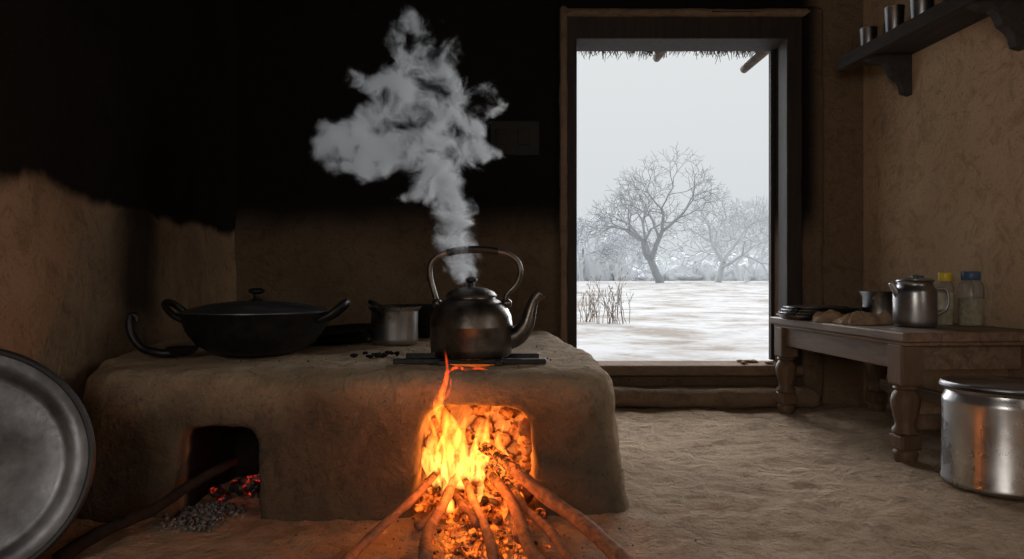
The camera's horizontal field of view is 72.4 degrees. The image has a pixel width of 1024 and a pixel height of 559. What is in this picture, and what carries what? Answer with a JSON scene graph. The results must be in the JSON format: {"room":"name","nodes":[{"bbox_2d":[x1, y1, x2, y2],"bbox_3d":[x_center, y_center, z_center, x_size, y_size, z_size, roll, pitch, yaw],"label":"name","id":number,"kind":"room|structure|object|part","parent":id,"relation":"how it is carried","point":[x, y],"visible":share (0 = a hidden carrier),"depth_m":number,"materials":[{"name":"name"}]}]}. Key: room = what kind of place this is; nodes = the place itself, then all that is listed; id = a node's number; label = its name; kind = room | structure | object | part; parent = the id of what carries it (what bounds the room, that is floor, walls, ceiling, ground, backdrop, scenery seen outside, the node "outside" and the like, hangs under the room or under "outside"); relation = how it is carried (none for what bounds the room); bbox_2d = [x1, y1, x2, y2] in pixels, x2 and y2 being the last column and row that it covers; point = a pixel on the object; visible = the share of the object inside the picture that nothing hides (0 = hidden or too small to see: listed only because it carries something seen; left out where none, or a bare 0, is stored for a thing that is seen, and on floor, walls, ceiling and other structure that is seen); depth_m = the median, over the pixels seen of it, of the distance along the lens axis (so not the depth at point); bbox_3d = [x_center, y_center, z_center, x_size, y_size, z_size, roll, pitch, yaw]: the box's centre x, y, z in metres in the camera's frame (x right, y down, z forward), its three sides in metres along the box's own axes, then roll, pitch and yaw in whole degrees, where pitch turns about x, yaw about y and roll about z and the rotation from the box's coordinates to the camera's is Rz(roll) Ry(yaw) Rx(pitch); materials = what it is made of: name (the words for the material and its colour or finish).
{"room":"traditional dwelling","nodes":[
{"label":"traditional dwelling","id":0,"kind":"room"},
{"bbox_2d":[0,0,237,401],"bbox_3d":[-1.937,-0.650,1.515,0.418,3.133,6.855,0,0,-1],"label":"wall","id":1,"kind":"structure","parent":0,"point":[118,147],"depth_m":3.27,"materials":[{"name":"brown paint"}]},
{"bbox_2d":[39,402,1023,558],"bbox_3d":[0.400,0.851,1.600,5.400,0.039,6.600,0,0,0],"label":"floor","id":2,"kind":"structure","parent":0,"point":[825,481],"depth_m":2.54,"materials":[{"name":"brown soil"}]},
{"bbox_2d":[0,348,95,558],"bbox_3d":[-1.492,0.504,1.862,0.664,0.654,0.159,0,0,-39],"label":"platter","id":3,"kind":"object","parent":2,"relation":"on","point":[48,445],"visible":1,"depth_m":1.99,"materials":[{"name":"metal"}]},
{"bbox_2d":[52,457,237,558],"bbox_3d":[-1.185,0.753,2.334,0.059,0.178,0.650,0,0,29],"label":"stick","id":4,"kind":"object","parent":2,"relation":"on","point":[75,547],"visible":1,"depth_m":2.25,"materials":[{"name":"brown wood"}]},
{"bbox_2d":[153,501,246,532],"bbox_3d":[-1.088,0.841,2.480,0.312,0.039,0.296,0,0,0],"label":"heap","id":5,"kind":"object","parent":2,"relation":"on","point":[214,510],"visible":0.98,"depth_m":2.46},
{"bbox_2d":[76,327,628,522],"bbox_3d":[-0.749,0.602,3.664,2.391,0.561,2.393,0,0,0],"label":"stove","id":6,"kind":"object","parent":2,"relation":"on","point":[338,436],"visible":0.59,"depth_m":2.53,"materials":[{"name":"brown soil"}]},
{"bbox_2d":[125,312,198,356],"bbox_3d":[-1.453,0.229,2.910,0.296,0.192,0.130,0,0,0],"label":"ladle","id":7,"kind":"object","parent":6,"relation":"on","point":[171,351],"visible":1,"depth_m":2.89,"materials":[{"name":"black metal"}]},
{"bbox_3d":[-1.498,0.229,2.902,0.206,0.192,0.046,0,0,-6],"label":"handle","id":8,"kind":"part","parent":7,"relation":"part of","materials":[{"name":"black metal"}]},
{"bbox_2d":[208,472,259,501],"bbox_3d":[-0.996,0.794,2.748,0.307,0.169,0.264,0,0,15],"label":"dying embers","id":9,"kind":"object","parent":6,"relation":"in","point":[249,482],"visible":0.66,"depth_m":2.73},
{"bbox_2d":[161,288,349,356],"bbox_3d":[-1.130,0.182,3.100,0.644,0.291,0.644,0,0,-45],"label":"wok","id":10,"kind":"object","parent":6,"relation":"on","point":[257,326],"visible":1,"depth_m":2.88,"materials":[{"name":"black metal"}]},
{"bbox_3d":[-1.477,0.138,3.100,0.126,0.106,0.170,0,0,0],"label":"handle","id":11,"kind":"part","parent":10,"relation":"part of","materials":[{"name":"black metal"}]},
{"bbox_3d":[-1.130,0.119,3.100,0.616,0.054,0.616,0,0,0],"label":"lid","id":12,"kind":"part","parent":10,"relation":"part of","materials":[{"name":"metal"}]},
{"bbox_3d":[-1.130,0.068,3.100,0.072,0.061,0.072,0,0,0],"label":"knob","id":13,"kind":"part","parent":10,"relation":"part of","materials":[{"name":"black metal"}]},
{"bbox_3d":[-0.783,0.138,3.100,0.126,0.106,0.170,0,0,0],"label":"handle","id":14,"kind":"part","parent":10,"relation":"part of","materials":[{"name":"black metal"}]},
{"bbox_2d":[129,344,555,366],"bbox_3d":[-0.652,0.332,3.126,1.706,0.013,0.953,0,0,0],"label":"crumbs","id":15,"kind":"object","parent":6,"relation":"on","point":[315,344],"visible":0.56,"depth_m":2.90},
{"bbox_2d":[313,323,372,343],"bbox_3d":[-0.916,0.283,3.674,0.481,0.081,0.579,0,0,0],"label":"griddle","id":16,"kind":"object","parent":6,"relation":"on","point":[359,332],"visible":0.62,"depth_m":3.58,"materials":[{"name":"black metal"}]},
{"bbox_3d":[-0.930,0.309,3.720,0.450,0.030,0.450,0,0,0],"label":"plate","id":17,"kind":"part","parent":16,"relation":"part of","materials":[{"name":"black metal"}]},
{"bbox_3d":[-0.931,0.279,3.739,0.450,0.030,0.450,-5,3,0],"label":"plate","id":18,"kind":"part","parent":16,"relation":"part of","materials":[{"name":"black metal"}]},
{"bbox_3d":[-0.737,0.282,3.505,0.032,0.053,0.255,0,0,-23],"label":"handle","id":19,"kind":"part","parent":16,"relation":"part of","materials":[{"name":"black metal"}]},
{"bbox_2d":[350,350,399,358],"bbox_3d":[-0.590,0.323,3.014,0.156,0.028,0.181,0,0,19],"label":"charcoal pieces","id":20,"kind":"object","parent":6,"relation":"on","point":[377,354],"visible":0.99,"depth_m":2.96,"materials":[{"name":"black"}]},
{"bbox_2d":[367,305,421,345],"bbox_3d":[-0.600,0.232,3.580,0.276,0.192,0.276,0,0,0],"label":"cooking pot","id":21,"kind":"object","parent":6,"relation":"on","point":[391,325],"visible":1,"depth_m":3.48,"materials":[{"name":"silver metal"}]},
{"bbox_2d":[367,300,434,336],"bbox_3d":[-0.520,0.223,4.080,0.500,0.211,0.500,0,0,44],"label":"cooking pot","id":22,"kind":"object","parent":6,"relation":"on","point":[425,312],"visible":0.22,"depth_m":3.89,"materials":[{"name":"black metal"}]},
{"bbox_3d":[-0.788,0.152,4.080,0.106,0.070,0.122,0,0,0],"label":"handle","id":23,"kind":"part","parent":22,"relation":"part of","materials":[{"name":"black metal"}]},
{"bbox_2d":[393,353,545,365],"bbox_3d":[-0.166,0.323,2.860,0.600,0.022,0.320,0,0,0],"label":"trivet","id":24,"kind":"object","parent":6,"relation":"on","point":[411,358],"visible":0.72,"depth_m":2.74,"materials":[{"name":"black metal"}]},
{"bbox_2d":[427,246,544,359],"bbox_3d":[-0.125,0.087,2.836,0.434,0.450,0.339,0,0,30],"label":"kettle","id":25,"kind":"object","parent":24,"relation":"on","point":[471,323],"visible":1,"depth_m":2.76,"materials":[{"name":"metal"}]},
{"bbox_3d":[-0.166,0.009,2.860,0.048,0.045,0.048,0,0,0],"label":"knob","id":26,"kind":"part","parent":25,"relation":"part of","materials":[{"name":"black metal"}]},
{"bbox_3d":[-0.166,0.050,2.860,0.208,0.044,0.208,0,0,0],"label":"lid","id":27,"kind":"part","parent":25,"relation":"part of","materials":[{"name":"metal"}]},
{"bbox_3d":[-0.151,-0.017,2.860,0.393,0.235,0.023,0,0,0],"label":"handle","id":28,"kind":"part","parent":25,"relation":"part of","materials":[{"name":"metal"}]},
{"bbox_3d":[0.048,0.163,2.860,0.172,0.248,0.087,0,0,0],"label":"spout","id":29,"kind":"part","parent":25,"relation":"part of","materials":[{"name":"metal"}]},
{"bbox_2d":[423,405,533,503],"bbox_3d":[-0.132,0.673,2.810,0.455,0.374,0.406,0,0,0],"label":"lining","id":30,"kind":"object","parent":6,"relation":"attached to","point":[483,426],"visible":0.7,"depth_m":2.95,"materials":[{"name":"ceramic"}]},
{"bbox_2d":[393,464,556,558],"bbox_3d":[-0.121,0.815,2.493,0.619,0.129,0.899,0,0,0],"label":"pile","id":31,"kind":"object","parent":2,"relation":"on","point":[495,508],"visible":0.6,"depth_m":2.44,"materials":[{"name":"orange wood"}]},
{"bbox_2d":[340,433,635,558],"bbox_3d":[-0.061,0.708,2.356,0.887,0.278,0.900,0,0,0],"label":"firewood pile","id":32,"kind":"object","parent":2,"relation":"on","point":[516,503],"visible":1,"depth_m":2.25,"materials":[{"name":"brown wood"}]},
{"bbox_2d":[295,516,696,558],"bbox_3d":[-0.110,0.846,2.197,1.416,0.013,0.601,0,0,0],"label":"crumbs","id":33,"kind":"object","parent":2,"relation":"on","point":[517,551],"visible":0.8,"depth_m":2.30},
{"bbox_2d":[613,385,820,408],"bbox_3d":[1.233,0.787,4.694,1.611,0.153,0.286,0,0,0],"label":"step","id":34,"kind":"structure","parent":2,"relation":"on","point":[661,396],"depth_m":4.57,"materials":[{"name":"brown soil"}]},
{"bbox_2d":[770,317,1023,462],"bbox_3d":[2.090,0.545,3.885,0.738,0.609,1.380,0,0,-4],"label":"wooden table","id":35,"kind":"object","parent":2,"relation":"on","point":[906,352],"visible":0.88,"depth_m":3.27,"materials":[{"name":"brown wood"}]},
{"bbox_3d":[1.747,0.603,4.462,0.128,0.245,0.128,0,0,-4],"label":"leg","id":36,"kind":"part","parent":35,"relation":"part of","materials":[{"name":"brown wood"}]},
{"bbox_2d":[776,305,862,319],"bbox_3d":[1.865,0.201,4.262,0.474,0.075,0.480,0,0,0],"label":"trays","id":37,"kind":"object","parent":35,"relation":"on","point":[800,312],"visible":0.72,"depth_m":4.15,"materials":[{"name":"metal"}]},
{"bbox_2d":[776,313,812,319],"bbox_3d":[1.850,0.226,4.280,0.444,0.024,0.444,0,0,0],"label":"tray","id":38,"kind":"object","parent":37,"relation":"on","point":[800,316],"depth_m":4.15,"materials":[{"name":"metal"}]},
{"bbox_2d":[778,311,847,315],"bbox_3d":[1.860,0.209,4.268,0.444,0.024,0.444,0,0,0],"label":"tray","id":39,"kind":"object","parent":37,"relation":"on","point":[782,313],"depth_m":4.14,"materials":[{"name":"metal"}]},
{"bbox_2d":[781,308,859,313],"bbox_3d":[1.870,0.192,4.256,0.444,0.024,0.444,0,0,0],"label":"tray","id":40,"kind":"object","parent":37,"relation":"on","point":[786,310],"depth_m":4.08,"materials":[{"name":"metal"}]},
{"bbox_2d":[812,309,859,321],"bbox_3d":[1.870,0.204,3.970,0.313,0.069,0.149,0,0,11],"label":"rag","id":41,"kind":"object","parent":35,"relation":"on","point":[830,315],"visible":0.49,"depth_m":3.93,"materials":[{"name":"fabric"}]},
{"bbox_2d":[832,310,892,324],"bbox_3d":[1.940,0.201,3.800,0.360,0.074,0.208,0,0,-11],"label":"rag","id":42,"kind":"object","parent":35,"relation":"on","point":[885,317],"visible":0.88,"depth_m":3.73,"materials":[{"name":"fabric"}]},
{"bbox_2d":[859,291,892,314],"bbox_3d":[2.150,0.153,4.100,0.214,0.171,0.214,0,0,0],"label":"steel bowl","id":43,"kind":"object","parent":35,"relation":"on","point":[876,302],"visible":0.52,"depth_m":4.02,"materials":[{"name":"silver metal"}]},
{"bbox_3d":[2.345,0.603,4.505,0.128,0.245,0.128,0,0,-4],"label":"leg","id":44,"kind":"part","parent":35,"relation":"part of","materials":[{"name":"brown wood"}]},
{"bbox_3d":[2.090,0.295,3.885,0.700,0.020,1.340,0,0,-4],"label":"edge moulding","id":45,"kind":"part","parent":35,"relation":"part of","materials":[{"name":"brown wood"}]},
{"bbox_3d":[1.835,0.603,3.265,0.128,0.245,0.128,0,0,-4],"label":"leg","id":46,"kind":"part","parent":35,"relation":"part of","materials":[{"name":"brown wood"}]},
{"bbox_2d":[889,274,949,326],"bbox_3d":[2.073,0.106,3.567,0.200,0.266,0.237,0,0,-44],"label":"jug","id":47,"kind":"object","parent":35,"relation":"on","point":[915,299],"visible":1,"depth_m":3.50,"materials":[{"name":"silver metal"}]},
{"bbox_3d":[1.960,0.050,3.580,0.064,0.078,0.039,0,0,0],"label":"spout","id":48,"kind":"part","parent":47,"relation":"part of","materials":[{"name":"metal"}]},
{"bbox_3d":[2.060,-0.002,3.580,0.168,0.018,0.168,0,0,0],"label":"lid","id":49,"kind":"part","parent":47,"relation":"part of","materials":[{"name":"metal"}]},
{"bbox_3d":[2.184,0.112,3.553,0.070,0.147,0.019,0,0,14],"label":"handle","id":50,"kind":"part","parent":47,"relation":"part of","materials":[{"name":"metal"}]},
{"bbox_2d":[935,273,953,324],"bbox_3d":[2.275,0.102,3.680,0.085,0.275,0.085,0,0,0],"label":"spice jar","id":51,"kind":"object","parent":35,"relation":"on","point":[944,279],"visible":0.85,"depth_m":3.65,"materials":[{"name":"clear glass"}]},
{"bbox_3d":[2.275,-0.014,3.680,0.064,0.044,0.064,0,0,0],"label":"lid","id":52,"kind":"part","parent":51,"relation":"part of","materials":[{"name":"yellow plastic"}]},
{"bbox_2d":[958,271,983,326],"bbox_3d":[2.360,0.099,3.600,0.116,0.280,0.116,0,0,0],"label":"spice jar","id":53,"kind":"object","parent":35,"relation":"on","point":[970,289],"visible":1,"depth_m":3.56,"materials":[{"name":"clear glass"}]},
{"bbox_3d":[2.360,-0.019,3.600,0.088,0.045,0.088,0,0,0],"label":"lid","id":54,"kind":"part","parent":53,"relation":"part of","materials":[{"name":"blue plastic"}]},
{"bbox_2d":[938,375,1023,500],"bbox_3d":[2.010,0.632,2.870,0.448,0.424,0.448,0,0,0],"label":"cooking pot","id":55,"kind":"object","parent":2,"relation":"on","point":[982,416],"visible":1,"depth_m":2.75,"materials":[{"name":"silver metal"}]},
{"bbox_3d":[2.010,0.436,2.870,0.440,0.032,0.440,0,0,0],"label":"lid","id":56,"kind":"part","parent":55,"relation":"part of","materials":[{"name":"metal"}]},
{"bbox_2d":[234,0,862,402],"bbox_3d":[0.225,-0.675,4.950,5.050,3.150,0.220,0,0,0],"label":"wall","id":57,"kind":"structure","parent":0,"point":[363,157],"depth_m":4.84,"materials":[{"name":"black paint"}]},
{"bbox_2d":[490,121,539,155],"bbox_3d":[0.020,-0.970,4.813,0.340,0.240,0.050,0,0,0],"label":"switchboard","id":58,"kind":"object","parent":57,"relation":"attached to","point":[507,138],"visible":1,"depth_m":4.80,"materials":[{"name":"plastic"}]},
{"bbox_2d":[496,129,507,144],"bbox_3d":[-0.070,-0.975,4.794,0.080,0.110,0.012,0,0,0],"label":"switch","id":59,"kind":"object","parent":58,"relation":"attached to","point":[501,134],"depth_m":4.79,"materials":[{"name":"plastic"}]},
{"bbox_2d":[518,129,529,144],"bbox_3d":[0.080,-0.975,4.794,0.080,0.110,0.012,0,0,0],"label":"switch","id":60,"kind":"object","parent":58,"relation":"attached to","point":[523,134],"depth_m":4.79,"materials":[{"name":"plastic"}]},
{"bbox_2d":[559,6,567,342],"bbox_3d":[0.352,-0.510,4.803,0.063,2.723,0.081,0,0,0],"label":"trim","id":61,"kind":"structure","parent":57,"relation":"attached to","point":[563,19],"depth_m":4.77,"materials":[{"name":"brown wood"}]},
{"bbox_2d":[567,38,576,347],"bbox_3d":[0.410,-0.570,4.933,0.070,2.400,0.275,0,0,0],"label":"door frame","id":62,"kind":"structure","parent":57,"relation":"attached to","point":[572,42],"depth_m":4.79,"materials":[{"name":"brown wood"}]},
{"bbox_2d":[580,51,769,72],"bbox_3d":[1.200,-2.023,5.628,4.005,0.454,1.169,0,0,0],"label":"eave","id":63,"kind":"object","parent":57,"relation":"attached to","point":[759,55],"visible":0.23,"depth_m":6.07,"materials":[{"name":"brown wood"}]},
{"bbox_2d":[567,17,801,50],"bbox_3d":[1.183,-1.725,4.930,1.615,0.150,0.280,0,0,0],"label":"lintel","id":64,"kind":"object","parent":57,"relation":"attached to","point":[591,33],"visible":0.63,"depth_m":4.79,"materials":[{"name":"brown wood"}]},
{"bbox_2d":[561,8,822,17],"bbox_3d":[1.224,-1.823,4.798,1.789,0.060,0.090,0,0,0],"label":"trim","id":65,"kind":"structure","parent":57,"relation":"attached to","point":[569,12],"depth_m":4.76,"materials":[{"name":"brown wood"}]},
{"bbox_2d":[597,361,803,375],"bbox_3d":[1.180,0.624,4.930,1.640,0.072,0.320,0,0,0],"label":"sill","id":66,"kind":"structure","parent":57,"relation":"attached to","point":[613,368],"depth_m":4.77,"materials":[{"name":"brown wood"}]},
{"bbox_2d":[736,359,774,363],"bbox_3d":[1.710,0.578,4.931,0.261,0.022,0.197,0,0,0],"label":"dry leaves","id":67,"kind":"object","parent":66,"relation":"on","point":[752,360],"visible":1,"depth_m":4.92,"materials":[{"name":"plant"}]},
{"bbox_2d":[778,38,801,364],"bbox_3d":[1.938,-0.570,4.878,0.105,2.400,0.165,0,0,0],"label":"door frame","id":68,"kind":"structure","parent":57,"relation":"attached to","point":[790,50],"depth_m":4.79,"materials":[{"name":"brown wood"}]},
{"bbox_2d":[801,6,823,400],"bbox_3d":[2.058,-0.511,4.798,0.152,2.720,0.100,0,0,0],"label":"trim","id":69,"kind":"structure","parent":57,"relation":"attached to","point":[812,94],"depth_m":4.76,"materials":[{"name":"brown wood"}]},
{"bbox_2d":[863,0,1023,413],"bbox_3d":[2.793,-0.675,1.550,0.199,3.150,6.737,0,0,-5],"label":"wall","id":70,"kind":"structure","parent":0,"point":[943,162],"depth_m":4.01,"materials":[{"name":"brown paint"}]},
{"bbox_2d":[837,0,1023,96],"bbox_3d":[2.380,-1.290,3.637,0.328,0.300,1.908,0,0,-6],"label":"wall shelf","id":71,"kind":"object","parent":70,"relation":"attached to","point":[893,50],"visible":1,"depth_m":3.88,"materials":[{"name":"brown wood"}]},
{"bbox_2d":[859,26,877,45],"bbox_3d":[2.230,-1.497,4.380,0.108,0.142,0.108,0,0,0],"label":"steel tumbler","id":72,"kind":"object","parent":71,"relation":"on","point":[868,33],"visible":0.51,"depth_m":4.34,"materials":[{"name":"silver metal"}]},
{"bbox_2d":[883,4,904,32],"bbox_3d":[2.250,-1.512,4.120,0.114,0.172,0.114,0,0,0],"label":"steel tumbler","id":73,"kind":"object","parent":71,"relation":"on","point":[893,14],"visible":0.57,"depth_m":4.08,"materials":[{"name":"silver metal"}]},
{"bbox_2d":[909,0,933,18],"bbox_3d":[2.270,-1.522,3.880,0.129,0.192,0.129,0,0,0],"label":"steel tumbler","id":74,"kind":"object","parent":71,"relation":"on","point":[917,7],"visible":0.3,"depth_m":3.84,"materials":[{"name":"silver metal"}]},
{"bbox_3d":[1.943,-0.570,5.025,0.095,2.400,0.130,0,0,0],"label":"door frame","id":75,"kind":"structure","parent":0,"visible":0},
{"bbox_2d":[769,51,773,359],"bbox_3d":[1.883,-0.535,5.065,0.035,2.230,0.050,0,0,0],"label":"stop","id":76,"kind":"object","parent":75,"relation":"attached to","point":[771,53],"visible":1,"depth_m":5.04,"materials":[{"name":"brown wood"}]},
{"label":"outside","id":77,"kind":"structure","parent":0,"visible":0},
{"bbox_2d":[577,281,772,360],"bbox_3d":[73.718,0.461,135.070,580.140,0.603,260.000,0,0,0],"label":"snowy field","id":78,"kind":"structure","parent":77,"point":[670,320],"depth_m":11.81,"materials":[{"name":"white snow"}]},
{"bbox_2d":[577,284,602,321],"bbox_3d":[1.268,0.391,11.688,0.426,0.667,0.453,0,0,40],"label":"dry shrub","id":79,"kind":"object","parent":78,"relation":"on","point":[593,296],"visible":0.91,"depth_m":11.72,"materials":[{"name":"plant"}]},
{"bbox_2d":[577,214,624,280],"bbox_3d":[13.482,-5.937,129.293,15.869,13.427,17.332,0,0,0],"label":"tree","id":80,"kind":"object","parent":78,"relation":"on","point":[580,223],"visible":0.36,"depth_m":127.33,"materials":[{"name":"grey plant"}]},
{"bbox_2d":[587,269,633,323],"bbox_3d":[1.656,0.257,11.147,0.776,0.909,0.644,0,0,-14],"label":"dry shrub","id":81,"kind":"object","parent":78,"relation":"on","point":[619,295],"visible":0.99,"depth_m":11.17,"materials":[{"name":"plant"}]},
{"bbox_2d":[589,227,662,280],"bbox_3d":[20.608,-4.163,127.307,13.240,10.973,12.293,0,0,0],"label":"tree","id":82,"kind":"object","parent":78,"relation":"on","point":[615,249],"visible":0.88,"depth_m":125.94,"materials":[{"name":"grey plant"}]},
{"bbox_2d":[602,228,658,280],"bbox_3d":[23.885,-4.969,141.975,11.284,11.362,9.801,0,0,0],"label":"tree","id":83,"kind":"object","parent":78,"relation":"on","point":[641,234],"visible":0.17,"depth_m":140.72,"materials":[{"name":"grey plant"}]},
{"bbox_2d":[582,141,726,282],"bbox_3d":[11.857,-5.207,60.684,12.182,11.685,14.395,0,0,0],"label":"bare tree","id":84,"kind":"object","parent":78,"relation":"on","point":[649,255],"visible":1,"depth_m":58.53,"materials":[{"name":"grey plant"}]},
{"bbox_2d":[577,228,768,280],"bbox_3d":[33.163,-2.114,159.968,71.426,21.623,18.172,0,0,0],"label":"treeline","id":85,"kind":"object","parent":78,"relation":"on","point":[707,271],"visible":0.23,"depth_m":153.91,"materials":[{"name":"grey plant"}]},
{"bbox_2d":[577,206,768,267],"bbox_3d":[45.534,-4.049,194.843,99.487,34.267,12.333,0,0,0],"label":"treeline","id":86,"kind":"object","parent":78,"relation":"on","point":[674,260],"visible":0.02,"depth_m":193.54,"materials":[{"name":"grey plant"}]},
{"bbox_2d":[659,209,768,280],"bbox_3d":[40.082,-6.381,134.904,22.150,14.538,18.070,0,0,0],"label":"tree","id":87,"kind":"object","parent":78,"relation":"on","point":[736,265],"visible":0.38,"depth_m":134.47,"materials":[{"name":"grey plant"}]},
{"bbox_2d":[666,186,768,282],"bbox_3d":[21.586,-3.138,68.312,12.398,11.753,14.759,0,0,0],"label":"bare tree","id":88,"kind":"object","parent":78,"relation":"on","point":[723,264],"visible":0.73,"depth_m":68.92,"materials":[{"name":"grey plant"}]},
{"bbox_2d":[706,196,768,281],"bbox_3d":[29.480,-4.618,84.086,11.573,10.263,9.832,0,0,0],"label":"bare tree","id":89,"kind":"object","parent":78,"relation":"on","point":[751,262],"visible":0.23,"depth_m":82.85,"materials":[{"name":"grey plant"}]}
]}

